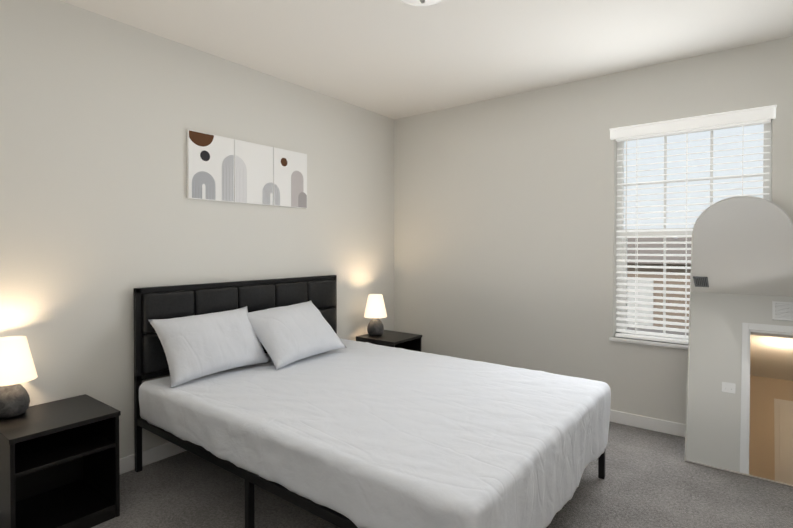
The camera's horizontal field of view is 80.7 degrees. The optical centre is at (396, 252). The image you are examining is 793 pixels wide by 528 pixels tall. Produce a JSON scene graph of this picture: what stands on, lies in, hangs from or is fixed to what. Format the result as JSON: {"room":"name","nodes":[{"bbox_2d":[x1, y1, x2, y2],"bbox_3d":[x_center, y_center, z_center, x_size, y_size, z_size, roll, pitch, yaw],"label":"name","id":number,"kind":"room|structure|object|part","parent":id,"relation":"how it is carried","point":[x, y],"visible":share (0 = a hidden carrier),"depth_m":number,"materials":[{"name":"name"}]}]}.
{"room":"bedroom","nodes":[
{"label":"bedroom","id":0,"kind":"room"},
{"bbox_2d":[0,0,393,458],"bbox_3d":[-1.232,-0.026,3.022,0.150,2.460,4.094,0,1,37],"label":"wall","id":1,"kind":"structure","parent":0,"point":[102,216],"depth_m":2.59,"materials":[{"name":"white paint"}]},
{"bbox_2d":[119,442,186,473],"bbox_3d":[-1.177,1.162,2.974,0.013,0.085,3.824,0,1,37],"label":"baseboard","id":2,"kind":"structure","parent":1,"relation":"attached to","point":[155,454],"depth_m":2.67,"materials":[{"name":"white wood"}]},
{"bbox_2d":[187,130,306,208],"bbox_3d":[-0.978,-0.539,3.203,0.022,0.414,0.944,0,1,37],"label":"art","id":3,"kind":"object","parent":1,"relation":"attached to","point":[223,169],"visible":1,"depth_m":3.13,"materials":[{"name":"white paper"}]},
{"bbox_3d":[-1.170,-0.536,2.952,0.021,0.414,0.312,0,1,37],"label":"panel","id":4,"kind":"part","parent":3,"relation":"part of","materials":[{"name":"white fabric"}]},
{"bbox_3d":[-0.978,-0.539,3.203,0.021,0.414,0.312,0,1,37],"label":"panel","id":5,"kind":"part","parent":3,"relation":"part of","materials":[{"name":"white paper"}]},
{"bbox_3d":[-0.786,-0.542,3.454,0.021,0.414,0.312,0,1,37],"label":"panel","id":6,"kind":"part","parent":3,"relation":"part of","materials":[{"name":"white paper"}]},
{"bbox_2d":[60,0,792,118],"bbox_3d":[-0.889,-1.275,0.283,4.000,0.100,8.009,0,1,37],"label":"ceiling","id":7,"kind":"structure","parent":0,"point":[395,59],"depth_m":2.72,"materials":[{"name":"white paint"}]},
{"bbox_2d":[400,0,442,5],"bbox_3d":[0.117,-1.180,2.090,0.350,0.130,0.350,0,1,37],"label":"flush-mount light","id":8,"kind":"object","parent":7,"relation":"attached to","point":[421,2],"visible":1,"depth_m":2.14,"materials":[{"name":"white glass"}]},
{"bbox_2d":[91,421,792,527],"bbox_3d":[-0.889,1.284,0.312,4.000,0.100,8.009,0,1,37],"label":"floor","id":9,"kind":"structure","parent":0,"point":[652,479],"depth_m":2.31,"materials":[{"name":"carpet"}]},
{"bbox_2d":[0,394,120,527],"bbox_3d":[-1.552,0.972,2.110,0.411,0.485,0.405,0,1,37],"label":"nightstand","id":10,"kind":"object","parent":9,"relation":"on","point":[59,463],"visible":0.98,"depth_m":2.13,"materials":[{"name":"black wood"}]},
{"bbox_2d":[0,336,37,418],"bbox_3d":[-1.730,0.556,2.087,0.200,0.344,0.200,0,1,37],"label":"lamp","id":11,"kind":"object","parent":10,"relation":"on","point":[17,366],"visible":1,"depth_m":2.05,"materials":[{"name":"fabric"}]},
{"bbox_3d":[-1.730,0.478,2.086,0.200,0.187,0.200,0,1,37],"label":"lamp shade","id":12,"kind":"part","parent":11,"relation":"part of","materials":[{"name":"white fabric"}]},
{"bbox_2d":[134,275,610,527],"bbox_3d":[-0.138,0.703,2.550,2.111,1.012,1.593,0,1,37],"label":"bed","id":13,"kind":"object","parent":9,"relation":"on","point":[311,411],"visible":1,"depth_m":2.15,"materials":[{"name":"white fabric"}]},
{"bbox_2d":[148,306,270,387],"bbox_3d":[-1.058,0.522,2.710,0.261,0.340,0.637,0,1,37],"label":"pillow","id":14,"kind":"object","parent":13,"relation":"on","point":[210,347],"depth_m":2.62,"materials":[{"name":"white fabric"}]},
{"bbox_2d":[247,300,346,369],"bbox_3d":[-0.667,0.522,3.091,0.367,0.331,0.653,0,1,37],"label":"pillow","id":15,"kind":"object","parent":13,"relation":"on","point":[295,335],"depth_m":2.95,"materials":[{"name":"white fabric"}]},
{"bbox_2d":[356,330,421,351],"bbox_3d":[-0.062,0.951,3.973,0.411,0.485,0.395,0,1,37],"label":"nightstand","id":16,"kind":"object","parent":9,"relation":"on","point":[403,340],"visible":0.27,"depth_m":3.93,"materials":[{"name":"black wood"}]},
{"bbox_2d":[364,294,386,335],"bbox_3d":[-0.179,0.535,3.996,0.200,0.344,0.200,0,1,37],"label":"lamp","id":17,"kind":"object","parent":16,"relation":"on","point":[375,310],"visible":1,"depth_m":3.94,"materials":[{"name":"fabric"}]},
{"bbox_3d":[-0.179,0.456,3.995,0.200,0.187,0.200,0,1,37],"label":"lamp shade","id":18,"kind":"part","parent":17,"relation":"part of","materials":[{"name":"white fabric"}]},
{"bbox_2d":[684,196,792,485],"bbox_3d":[1.979,0.434,2.694,0.496,1.549,0.395,0,1,37],"label":"mirror","id":19,"kind":"object","parent":9,"relation":"on","point":[739,407],"visible":1,"depth_m":2.67,"materials":[{"name":"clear mirror"}]},
{"bbox_2d":[394,36,792,423],"bbox_3d":[1.494,-0.031,3.422,3.700,2.460,0.150,0,1,37],"label":"wall","id":20,"kind":"structure","parent":0,"point":[505,212],"depth_m":3.58,"materials":[{"name":"white paint"}]},
{"bbox_2d":[610,409,685,436],"bbox_3d":[1.441,1.157,3.373,3.630,0.085,0.013,0,1,37],"label":"baseboard","id":21,"kind":"structure","parent":20,"relation":"attached to","point":[664,426],"depth_m":3.16,"materials":[{"name":"white wood"}]},
{"bbox_2d":[609,337,687,348],"bbox_3d":[1.896,0.614,3.066,0.910,0.022,0.110,0,1,37],"label":"window sill","id":22,"kind":"structure","parent":20,"relation":"attached to","point":[654,343],"depth_m":3.15,"materials":[{"name":"white wood"}]},
{"bbox_2d":[609,105,776,139],"bbox_3d":[1.867,-0.829,3.015,0.913,0.075,0.030,0,1,37],"label":"window valance","id":23,"kind":"object","parent":20,"relation":"attached to","point":[734,117],"visible":1,"depth_m":2.97,"materials":[{"name":"white wood"}]},
{"bbox_2d":[616,119,771,339],"bbox_3d":[1.942,-0.117,3.117,0.870,1.440,0.060,0,1,37],"label":"window","id":24,"kind":"structure","parent":20,"relation":"in","point":[766,128],"depth_m":3.20,"materials":[{"name":"white plastic"}]},
{"bbox_2d":[615,119,770,343],"bbox_3d":[1.905,-0.117,3.069,0.854,1.435,0.056,0,1,37],"label":"window blinds","id":25,"kind":"object","parent":24,"relation":"attached to","point":[685,311],"visible":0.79,"depth_m":3.14,"materials":[{"name":"white plastic"}]},
{"bbox_2d":[625,139,626,263],"bbox_3d":[1.603,-0.354,3.259,0.006,0.870,0.006,0,1,37],"label":"wand","id":26,"kind":"object","parent":25,"relation":"hanging from","point":[626,207],"visible":1,"depth_m":3.26,"materials":[{"name":"white plastic"}]},
{"bbox_3d":[1.944,-0.117,3.119,0.790,1.360,0.008,0,1,37],"label":"window muntins","id":27,"kind":"part","parent":24,"relation":"part of","materials":[{"name":"white plastic"}]},
{"label":"outside","id":28,"kind":"structure","parent":0,"visible":0},
{"bbox_3d":[20.468,4.030,27.262,85.000,0.200,59.000,0,1,37],"label":"ground","id":29,"kind":"structure","parent":28,"visible":0},
{"bbox_2d":[627,324,687,335],"bbox_3d":[5.142,2.998,7.989,14.000,2.300,7.000,0,1,37],"label":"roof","id":30,"kind":"structure","parent":29,"relation":"on","point":[658,331],"depth_m":10.72,"materials":[{"name":"grey"}]},
{"bbox_2d":[627,238,690,328],"bbox_3d":[8.038,1.641,19.601,9.300,4.750,9.800,0,1,37],"label":"house","id":31,"kind":"structure","parent":29,"relation":"on","point":[657,276],"depth_m":14.21,"materials":[{"name":"beige"}]},
{"bbox_2d":[676,237,691,241],"bbox_3d":[25.955,1.258,33.599,12.800,5.200,9.800,0,1,37],"label":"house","id":32,"kind":"structure","parent":29,"relation":"on","point":[686,239],"depth_m":35.23,"materials":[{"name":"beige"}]}
]}

